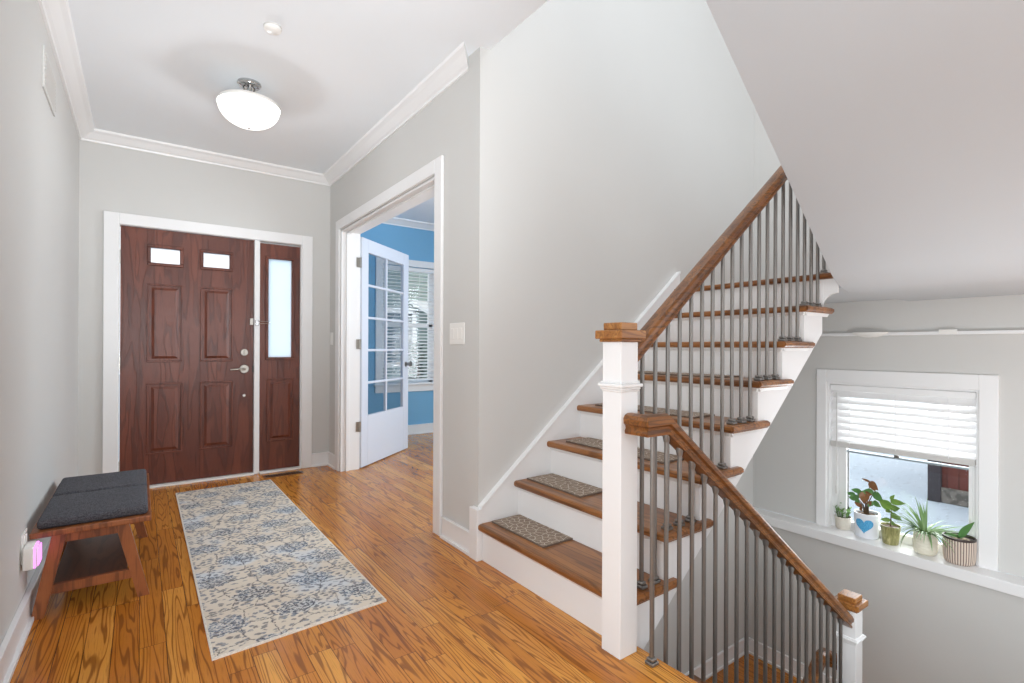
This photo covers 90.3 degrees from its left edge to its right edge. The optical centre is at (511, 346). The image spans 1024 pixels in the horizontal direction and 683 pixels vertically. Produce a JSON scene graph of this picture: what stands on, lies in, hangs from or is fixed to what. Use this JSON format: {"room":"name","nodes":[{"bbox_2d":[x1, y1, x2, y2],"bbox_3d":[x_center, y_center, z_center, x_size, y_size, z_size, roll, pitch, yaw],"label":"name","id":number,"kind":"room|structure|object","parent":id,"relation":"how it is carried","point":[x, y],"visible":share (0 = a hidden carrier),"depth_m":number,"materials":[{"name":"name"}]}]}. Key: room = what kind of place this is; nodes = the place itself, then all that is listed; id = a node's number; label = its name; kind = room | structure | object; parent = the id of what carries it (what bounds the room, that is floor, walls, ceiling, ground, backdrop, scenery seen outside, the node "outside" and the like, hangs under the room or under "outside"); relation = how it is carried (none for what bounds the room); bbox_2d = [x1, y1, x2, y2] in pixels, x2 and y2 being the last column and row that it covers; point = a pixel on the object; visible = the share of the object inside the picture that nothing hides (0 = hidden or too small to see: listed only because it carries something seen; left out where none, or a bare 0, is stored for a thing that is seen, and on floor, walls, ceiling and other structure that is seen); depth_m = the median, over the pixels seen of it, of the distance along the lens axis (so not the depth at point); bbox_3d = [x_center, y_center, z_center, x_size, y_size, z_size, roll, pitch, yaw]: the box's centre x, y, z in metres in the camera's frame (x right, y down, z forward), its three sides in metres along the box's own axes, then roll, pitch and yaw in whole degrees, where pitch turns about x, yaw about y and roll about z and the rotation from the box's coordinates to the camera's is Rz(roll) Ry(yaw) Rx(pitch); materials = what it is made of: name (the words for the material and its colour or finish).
{"room":"entrance hall","nodes":[
{"label":"entrance hall","id":0,"kind":"room"},
{"bbox_2d":[0,0,78,644],"bbox_3d":[-0.790,-0.242,0.346,0.120,2.740,8.690,0,0,-36],"label":"wall","id":1,"kind":"structure","parent":0,"point":[39,150],"depth_m":2.17,"materials":[{"name":"beige paint"}]},
{"bbox_2d":[21,528,27,564],"bbox_3d":[-1.948,0.797,2.037,0.009,0.115,0.115,0,0,-36],"label":"wall outlet","id":2,"kind":"object","parent":1,"relation":"attached to","point":[24,535],"visible":0.58,"depth_m":2.01,"materials":[{"name":"white plastic"}]},
{"bbox_2d":[22,540,41,570],"bbox_3d":[-1.911,0.831,2.030,0.047,0.088,0.100,0,0,-36],"label":"night light","id":3,"kind":"object","parent":2,"relation":"attached to","point":[32,551],"visible":1,"depth_m":2.00,"materials":[{"name":"white plastic"}]},
{"bbox_2d":[0,539,50,682],"bbox_3d":[-0.730,1.065,0.379,0.027,0.125,8.470,0,0,-36],"label":"baseboard","id":4,"kind":"structure","parent":1,"relation":"attached to","point":[12,645],"depth_m":1.89,"materials":[{"name":"white paint"}]},
{"bbox_2d":[42,44,55,116],"bbox_3d":[-2.289,-1.306,2.524,0.013,0.195,0.390,0,0,-36],"label":"air vent","id":5,"kind":"object","parent":1,"relation":"in","point":[48,79],"visible":1,"depth_m":2.47,"materials":[{"name":"white metal"}]},
{"bbox_2d":[38,0,94,139],"bbox_3d":[-0.692,-1.573,0.402,0.094,0.078,8.470,0,0,-36],"label":"trim","id":6,"kind":"structure","parent":1,"relation":"attached to","point":[56,14],"depth_m":2.79,"materials":[{"name":"white paint"}]},
{"bbox_2d":[78,140,329,475],"bbox_3d":[-2.522,-0.245,4.385,1.838,2.740,0.120,0,0,-36],"label":"wall","id":7,"kind":"structure","parent":0,"point":[111,178],"depth_m":4.13,"materials":[{"name":"beige paint"}]},
{"bbox_2d":[119,226,253,484],"bbox_3d":[-2.665,0.083,4.222,0.949,2.045,0.105,0,0,-36],"label":"door","id":8,"kind":"structure","parent":7,"relation":"in","point":[186,367],"depth_m":4.21,"materials":[{"name":"brown wood"}]},
{"bbox_2d":[81,128,328,185],"bbox_3d":[-2.454,-1.576,4.300,1.838,0.078,0.094,0,0,-36],"label":"trim","id":9,"kind":"structure","parent":7,"relation":"attached to","point":[99,136],"depth_m":4.21,"materials":[{"name":"white paint"}]},
{"bbox_2d":[102,211,312,472],"bbox_3d":[-2.520,0.047,4.363,1.529,2.155,0.120,0,0,-36],"label":"door frame","id":10,"kind":"structure","parent":7,"relation":"attached to","point":[113,221],"depth_m":4.04,"materials":[{"name":"white paint"}]},
{"bbox_2d":[253,240,259,473],"bbox_3d":[-2.282,0.093,4.540,0.044,2.066,0.094,0,0,-36],"label":"trim","id":11,"kind":"structure","parent":7,"relation":"attached to","point":[256,329],"depth_m":4.50,"materials":[{"name":"white paint"}]},
{"bbox_2d":[250,318,269,325],"bbox_3d":[-2.228,-0.216,4.499,0.162,0.065,0.045,0,0,-16],"label":"lock","id":12,"kind":"object","parent":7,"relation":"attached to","point":[257,323],"visible":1,"depth_m":4.49,"materials":[{"name":"silver metal"}]},
{"bbox_2d":[259,242,299,470],"bbox_3d":[-2.126,0.085,4.655,0.343,2.048,0.072,0,0,-36],"label":"sidelight panel","id":13,"kind":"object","parent":7,"relation":"in","point":[279,263],"depth_m":4.64,"materials":[{"name":"brown wood"}]},
{"bbox_2d":[312,452,327,466],"bbox_3d":[-1.809,1.066,4.817,0.165,0.125,0.027,0,0,-36],"label":"baseboard","id":14,"kind":"structure","parent":7,"relation":"attached to","point":[318,459],"depth_m":4.81,"materials":[{"name":"white paint"}]},
{"bbox_2d":[68,0,547,222],"bbox_3d":[0.776,-1.754,2.177,4.796,0.300,9.810,0,0,-36],"label":"ceiling","id":15,"kind":"structure","parent":0,"point":[156,70],"depth_m":2.88,"materials":[{"name":"white paint"}]},
{"bbox_2d":[216,78,280,130],"bbox_3d":[-1.609,-1.471,3.120,0.352,0.283,0.352,0,0,-36],"label":"ceiling light","id":16,"kind":"object","parent":15,"relation":"attached to","point":[247,109],"visible":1,"depth_m":3.03,"materials":[{"name":"white glass"}]},
{"bbox_2d":[263,22,281,34],"bbox_3d":[-1.207,-1.599,2.569,0.086,0.026,0.086,0,0,-36],"label":"smoke detector","id":17,"kind":"object","parent":15,"relation":"attached to","point":[272,28],"visible":1,"depth_m":2.55,"materials":[{"name":"white plastic"}]},
{"bbox_2d":[10,433,697,682],"bbox_3d":[1.481,1.265,2.628,6.500,0.250,9.700,0,0,-36],"label":"floor","id":18,"kind":"structure","parent":0,"point":[447,615],"depth_m":2.08,"materials":[{"name":"brown wood"}]},
{"bbox_2d":[29,473,150,620],"bbox_3d":[-2.071,0.942,2.564,0.404,0.365,0.950,0,0,-36],"label":"bench","id":19,"kind":"object","parent":18,"relation":"on","point":[102,551],"visible":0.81,"depth_m":2.26,"materials":[{"name":"red wood"}]},
{"bbox_2d":[54,533,127,582],"bbox_3d":[-2.082,1.010,2.557,0.255,0.016,0.834,0,0,-36],"label":"shelf","id":20,"kind":"object","parent":19,"relation":"attached to","point":[100,555],"depth_m":2.41,"materials":[{"name":"brown wood"}]},
{"bbox_2d":[37,469,147,528],"bbox_3d":[-2.059,0.739,2.553,0.375,0.042,0.860,0,0,-36],"label":"bench cushion","id":21,"kind":"object","parent":19,"relation":"on","point":[104,496],"visible":1,"depth_m":2.39,"materials":[{"name":"grey fabric"}]},
{"bbox_2d":[150,466,300,488],"bbox_3d":[-2.522,1.118,4.354,1.330,0.014,0.135,0,0,-36],"label":"threshold","id":22,"kind":"object","parent":18,"relation":"on","point":[295,467],"visible":0.49,"depth_m":4.32,"materials":[{"name":"white paint"}]},
{"bbox_2d":[176,479,386,660],"bbox_3d":[-1.555,1.123,3.060,0.678,0.008,2.556,0,0,-36],"label":"runner rug","id":23,"kind":"object","parent":18,"relation":"on","point":[263,572],"visible":1,"depth_m":2.56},
{"bbox_2d":[263,471,303,477],"bbox_3d":[-2.010,1.124,4.483,0.320,0.006,0.100,0,0,-36],"label":"floor vent","id":24,"kind":"object","parent":18,"relation":"in","point":[294,472],"visible":1,"depth_m":4.47,"materials":[{"name":"brown wood"}]},
{"bbox_2d":[595,322,645,659],"bbox_3d":[0.403,0.523,1.906,0.134,1.223,0.134,0,0,-36],"label":"newel post","id":25,"kind":"object","parent":18,"relation":"on","point":[620,385],"visible":1,"depth_m":1.87,"materials":[{"name":"white paint"}]},
{"bbox_2d":[469,271,833,648],"bbox_3d":[0.801,0.360,2.820,1.754,1.820,1.090,0,0,-36],"label":"staircase","id":26,"kind":"structure","parent":18,"relation":"on","point":[568,574],"depth_m":2.59,"materials":[{"name":"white wood"}]},
{"bbox_2d":[492,514,572,547],"bbox_3d":[0.096,0.935,2.603,0.192,0.008,0.432,0,0,-36],"label":"mat","id":27,"kind":"object","parent":26,"relation":"on","point":[541,535],"visible":1,"depth_m":2.57,"materials":[{"name":"beige carpet"}]},
{"bbox_2d":[527,473,601,497],"bbox_3d":[0.288,0.742,2.743,0.192,0.008,0.432,0,0,-36],"label":"mat","id":28,"kind":"object","parent":26,"relation":"on","point":[570,486],"visible":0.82,"depth_m":2.71,"materials":[{"name":"beige carpet"}]},
{"bbox_2d":[566,437,683,463],"bbox_3d":[0.590,0.549,2.732,0.192,0.008,0.680,0,0,-36],"label":"mat","id":29,"kind":"object","parent":26,"relation":"on","point":[588,442],"visible":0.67,"depth_m":2.75,"materials":[{"name":"beige carpet"}]},
{"bbox_2d":[595,404,714,418],"bbox_3d":[0.782,0.355,2.872,0.192,0.008,0.680,0,0,-36],"label":"mat","id":30,"kind":"object","parent":26,"relation":"on","point":[648,409],"visible":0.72,"depth_m":2.75,"materials":[{"name":"beige carpet"}]},
{"bbox_2d":[638,371,738,377],"bbox_3d":[0.975,0.162,3.012,0.192,0.008,0.680,0,0,-36],"label":"mat","id":31,"kind":"object","parent":26,"relation":"on","point":[646,372],"visible":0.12,"depth_m":2.89,"materials":[{"name":"beige carpet"}]},
{"bbox_2d":[637,166,828,589],"bbox_3d":[1.169,-0.242,2.470,1.804,2.372,0.066,0,0,-36],"label":"stair railing","id":32,"kind":"object","parent":26,"relation":"on","point":[673,305],"visible":0.74,"depth_m":2.35,"materials":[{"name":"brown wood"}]},
{"bbox_2d":[682,280,822,312],"bbox_3d":[1.477,-0.301,3.286,0.002,0.160,0.981,0,0,-36],"label":"riser","id":33,"kind":"structure","parent":26,"relation":"attached to","point":[707,294],"depth_m":3.22,"materials":[{"name":"white paint"}]},
{"bbox_2d":[823,279,838,304],"bbox_3d":[1.793,-0.300,2.871,0.018,0.160,0.082,0,0,-36],"label":"trim","id":34,"kind":"structure","parent":26,"relation":"attached to","point":[830,286],"depth_m":2.87,"materials":[{"name":"white paint"}]},
{"bbox_2d":[360,223,433,424],"bbox_3d":[-1.263,-0.237,6.676,2.780,2.740,0.140,0,0,-36],"label":"wall","id":35,"kind":"structure","parent":0,"point":[418,244],"depth_m":6.58,"materials":[{"name":"blue paint"}]},
{"bbox_2d":[383,217,433,230],"bbox_3d":[-1.204,-1.568,6.572,2.620,0.078,0.094,0,0,-36],"label":"trim","id":36,"kind":"structure","parent":35,"relation":"attached to","point":[396,221],"depth_m":6.50,"materials":[{"name":"white paint"}]},
{"bbox_2d":[408,423,432,434],"bbox_3d":[-1.236,1.070,6.596,2.620,0.125,0.027,0,0,-36],"label":"baseboard","id":37,"kind":"structure","parent":35,"relation":"attached to","point":[427,427],"depth_m":6.62,"materials":[{"name":"white paint"}]},
{"bbox_2d":[408,260,433,391],"bbox_3d":[-1.020,-0.266,6.810,1.750,1.690,0.190,0,0,-36],"label":"window","id":38,"kind":"structure","parent":35,"relation":"in","point":[422,385],"depth_m":6.80,"materials":[{"name":"white paint"}]},
{"bbox_2d":[408,267,433,380],"bbox_3d":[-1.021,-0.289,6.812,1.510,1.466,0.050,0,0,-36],"label":"window blind","id":39,"kind":"object","parent":38,"relation":"attached to","point":[411,269],"visible":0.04,"depth_m":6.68,"materials":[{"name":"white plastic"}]},
{"bbox_2d":[329,47,488,529],"bbox_3d":[-0.972,-0.239,3.868,0.058,2.740,2.783,0,0,-36],"label":"wall","id":40,"kind":"structure","parent":0,"point":[455,125],"depth_m":2.90,"materials":[{"name":"beige paint"}]},
{"bbox_2d":[327,452,334,469],"bbox_3d":[-1.686,1.066,4.766,0.027,0.125,0.215,0,0,-36],"label":"baseboard","id":41,"kind":"structure","parent":40,"relation":"attached to","point":[331,457],"depth_m":4.77,"materials":[{"name":"white paint"}]},
{"bbox_2d":[330,332,332,344],"bbox_3d":[-1.706,-0.075,4.816,0.010,0.117,0.075,0,0,-36],"label":"light switch","id":42,"kind":"object","parent":40,"relation":"attached to","point":[331,334],"visible":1,"depth_m":4.80,"materials":[{"name":"white plastic"}]},
{"bbox_2d":[356,421,360,431],"bbox_3d":[-1.413,0.738,4.689,0.045,0.094,0.016,0,0,-36],"label":"hinge","id":43,"kind":"object","parent":40,"relation":"attached to","point":[358,424],"visible":1,"depth_m":4.69,"materials":[{"name":"silver metal"}]},
{"bbox_2d":[356,339,360,348],"bbox_3d":[-1.409,-0.022,4.689,0.045,0.094,0.016,0,0,-36],"label":"hinge","id":44,"kind":"object","parent":40,"relation":"attached to","point":[358,341],"visible":1,"depth_m":4.68,"materials":[{"name":"silver metal"}]},
{"bbox_2d":[357,257,361,267],"bbox_3d":[-1.406,-0.775,4.690,0.045,0.094,0.016,0,0,-36],"label":"hinge","id":45,"kind":"object","parent":40,"relation":"attached to","point":[359,260],"visible":1,"depth_m":4.69,"materials":[{"name":"silver metal"}]},
{"bbox_2d":[359,237,411,467],"bbox_3d":[-1.253,0.053,5.175,0.106,2.135,0.965,0,0,14],"label":"door","id":46,"kind":"structure","parent":40,"relation":"in","point":[384,272],"depth_m":5.14,"materials":[{"name":"white paint"}]},
{"bbox_2d":[335,155,443,535],"bbox_3d":[-0.947,-0.007,3.913,0.193,2.275,2.036,0,0,-36],"label":"door frame","id":47,"kind":"structure","parent":40,"relation":"attached to","point":[347,278],"depth_m":4.50,"materials":[{"name":"white paint"}]},
{"bbox_2d":[323,42,468,185],"bbox_3d":[-0.996,-1.571,3.780,0.094,0.078,2.651,0,0,-36],"label":"trim","id":48,"kind":"structure","parent":40,"relation":"attached to","point":[456,64],"depth_m":3.37,"materials":[{"name":"white paint"}]},
{"bbox_2d":[440,516,468,555],"bbox_3d":[-0.318,1.070,2.889,0.027,0.125,0.336,0,0,-36],"label":"baseboard","id":49,"kind":"structure","parent":40,"relation":"attached to","point":[453,533],"depth_m":2.88,"materials":[{"name":"white paint"}]},
{"bbox_2d":[450,322,464,343],"bbox_3d":[-0.315,-0.074,2.907,0.009,0.123,0.166,0,0,-36],"label":"light switch","id":50,"kind":"object","parent":40,"relation":"attached to","point":[457,330],"visible":1,"depth_m":2.89,"materials":[{"name":"white plastic"}]},
{"bbox_2d":[487,0,753,679],"bbox_3d":[0.959,-0.111,3.611,2.878,8.100,0.147,0,0,-36],"label":"wall","id":51,"kind":"structure","parent":0,"point":[621,132],"depth_m":3.27,"materials":[{"name":"beige paint"}]},
{"bbox_2d":[706,654,801,682],"bbox_3d":[2.231,2.664,3.151,0.940,0.200,2.157,0,0,-36],"label":"floor","id":52,"kind":"structure","parent":0,"point":[720,675],"depth_m":3.98,"materials":[{"name":"brown wood"}]},
{"bbox_2d":[687,675,707,682],"bbox_3d":[1.500,1.964,1.960,1.690,1.590,1.075,0,0,-36],"label":"staircase","id":53,"kind":"structure","parent":52,"relation":"on","point":[697,679],"depth_m":2.01,"materials":[{"name":"brown wood"}]},
{"bbox_2d":[623,413,853,682],"bbox_3d":[1.132,1.313,2.311,1.728,2.134,0.114,0,0,-36],"label":"stair railing","id":54,"kind":"object","parent":53,"relation":"on","point":[650,426],"visible":0.96,"depth_m":2.09,"materials":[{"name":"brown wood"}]},
{"bbox_2d":[835,589,867,682],"bbox_3d":[1.875,1.968,2.830,0.134,1.188,0.134,0,0,-36],"label":"newel post","id":55,"kind":"object","parent":52,"relation":"on","point":[853,602],"visible":0.76,"depth_m":2.79,"materials":[{"name":"white paint"}]},
{"bbox_3d":[0.867,3.213,2.841,1.687,1.242,0.980,0,0,-36],"label":"staircase","id":56,"kind":"structure","parent":52,"relation":"on","visible":0},
{"bbox_2d":[801,647,836,682],"bbox_3d":[1.242,2.682,2.499,1.473,1.884,0.115,0,0,-36],"label":"stair railing","id":57,"kind":"object","parent":56,"relation":"on","point":[824,649],"visible":0.37,"depth_m":2.86,"materials":[{"name":"brown wood"}]},
{"bbox_2d":[674,272,833,291],"bbox_3d":[2.204,-0.396,3.113,1.028,0.034,2.117,0,0,-36],"label":"floor","id":58,"kind":"structure","parent":0,"point":[822,276],"depth_m":3.11,"materials":[{"name":"brown wood"}]},
{"bbox_2d":[706,0,1023,292],"bbox_3d":[1.394,-1.403,1.859,2.431,2.179,1.068,0,0,-36],"label":"ceiling","id":59,"kind":"structure","parent":0,"point":[895,128],"depth_m":2.08,"materials":[{"name":"white paint"}]},
{"bbox_2d":[749,107,1023,682],"bbox_3d":[2.741,-0.104,3.455,0.220,8.100,2.257,0,0,-36],"label":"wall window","id":60,"kind":"structure","parent":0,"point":[919,625],"depth_m":3.48,"materials":[{"name":"beige paint"}]},
{"bbox_2d":[749,637,836,682],"bbox_3d":[2.601,2.503,3.420,0.027,0.125,2.157,0,0,-36],"label":"baseboard","id":61,"kind":"structure","parent":60,"relation":"attached to","point":[751,641],"depth_m":4.07,"materials":[{"name":"white paint"}]},
{"bbox_2d":[754,507,1023,597],"bbox_3d":[2.674,1.406,3.471,0.247,0.070,2.157,0,0,-36],"label":"ledge","id":62,"kind":"object","parent":60,"relation":"attached to","point":[904,554],"visible":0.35,"depth_m":3.41,"materials":[{"name":"white paint"}]},
{"bbox_2d":[832,502,852,529],"bbox_3d":[2.501,1.273,3.847,0.122,0.194,0.126,0,0,-36],"label":"potted succulent","id":63,"kind":"object","parent":62,"relation":"on","point":[842,523],"visible":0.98,"depth_m":3.81,"materials":[{"name":"ceramic"}]},
{"bbox_2d":[834,514,851,529],"bbox_3d":[2.498,1.325,3.844,0.114,0.092,0.114,0,0,-36],"label":"pot","id":64,"kind":"object","parent":63,"relation":"on","point":[842,523],"depth_m":3.81,"materials":[{"name":"white ceramic"}]},
{"bbox_2d":[847,478,882,539],"bbox_3d":[2.571,1.164,3.677,0.156,0.413,0.204,0,0,-16],"label":"potted kalanchoe","id":65,"kind":"object","parent":62,"relation":"on","point":[866,521],"visible":1,"depth_m":3.65,"materials":[{"name":"ceramic"}]},
{"bbox_2d":[856,518,872,532],"bbox_3d":[2.518,1.285,3.642,0.021,0.102,0.106,0,0,-42],"label":"print","id":66,"kind":"object","parent":65,"relation":"attached to","point":[863,525],"depth_m":3.63},
{"bbox_2d":[854,509,879,539],"bbox_3d":[2.568,1.285,3.687,0.156,0.172,0.156,0,0,-36],"label":"pot","id":67,"kind":"object","parent":65,"relation":"on","point":[866,522],"depth_m":3.63,"materials":[{"name":"white ceramic"}]},
{"bbox_2d":[879,495,904,545],"bbox_3d":[2.636,1.198,3.546,0.126,0.346,0.133,0,0,16],"label":"rubber plant","id":68,"kind":"object","parent":62,"relation":"on","point":[888,532],"visible":0.98,"depth_m":3.53,"materials":[{"name":"green plant"}]},
{"bbox_2d":[888,497,971,555],"bbox_3d":[2.746,1.193,3.345,0.462,0.355,0.443,0,0,29],"label":"spider plant","id":69,"kind":"object","parent":62,"relation":"on","point":[925,540],"visible":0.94,"depth_m":3.36,"materials":[{"name":"plant"}]},
{"bbox_2d":[942,522,976,566],"bbox_3d":[2.847,1.232,3.242,0.166,0.280,0.166,0,0,-36],"label":"potted orchid","id":70,"kind":"object","parent":62,"relation":"on","point":[965,550],"visible":0.97,"depth_m":3.19,"materials":[{"name":"grey ceramic"}]},
{"bbox_2d":[830,384,975,493],"bbox_3d":[2.683,0.697,3.552,0.061,0.818,0.837,0,0,-36],"label":"window blind","id":71,"kind":"object","parent":60,"relation":"attached to","point":[899,445],"visible":0.92,"depth_m":3.51,"materials":[{"name":"white plastic"}]},
{"bbox_2d":[816,369,998,571],"bbox_3d":[2.707,0.773,3.556,0.130,1.197,1.034,0,0,-36],"label":"window","id":72,"kind":"structure","parent":60,"relation":"attached to","point":[834,499],"depth_m":3.35,"materials":[{"name":"white paint"}]},
{"bbox_2d":[821,330,1023,335],"bbox_3d":[2.851,-0.088,3.259,0.035,0.023,1.610,0,0,-36],"label":"ledge","id":73,"kind":"object","parent":60,"relation":"attached to","point":[985,331],"visible":0.79,"depth_m":3.32,"materials":[{"name":"white paint"}]},
{"bbox_2d":[853,332,888,337],"bbox_3d":[2.550,-0.082,3.627,0.090,0.038,0.224,0,0,-36],"label":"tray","id":74,"kind":"object","parent":73,"relation":"on","point":[860,334],"visible":1,"depth_m":3.60,"materials":[{"name":"white plastic"}]},
{"bbox_2d":[939,329,956,333],"bbox_3d":[2.807,-0.097,3.281,0.012,0.029,0.092,0,0,-36],"label":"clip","id":75,"kind":"object","parent":73,"relation":"attached to","point":[941,331],"visible":1,"depth_m":3.28,"materials":[{"name":"white plastic"}]},
{"bbox_2d":[824,282,1023,303],"bbox_3d":[2.288,-0.347,3.170,1.050,0.068,2.130,0,0,-36],"label":"ceiling","id":76,"kind":"structure","parent":0,"point":[1012,288],"depth_m":3.01,"materials":[{"name":"white paint"}]},
{"label":"outside","id":77,"kind":"structure","parent":0,"visible":0},
{"bbox_2d":[119,374,1018,576],"bbox_3d":[2.184,2.055,13.969,70.000,0.001,70.000,0,0,-36],"label":"window view","id":78,"kind":"structure","parent":77,"point":[906,480],"depth_m":7.52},
{"bbox_2d":[408,341,426,378],"bbox_3d":[-2.003,0.961,11.075,1.610,2.146,1.604,0,0,-36],"label":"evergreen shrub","id":79,"kind":"object","parent":78,"relation":"on","point":[408,341],"visible":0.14,"depth_m":10.99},
{"bbox_2d":[927,403,969,507],"bbox_3d":[8.052,0.272,5.929,3.400,3.600,4.900,0,0,-36],"label":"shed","id":80,"kind":"object","parent":78,"relation":"on","point":[948,485],"visible":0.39,"depth_m":6.69,"materials":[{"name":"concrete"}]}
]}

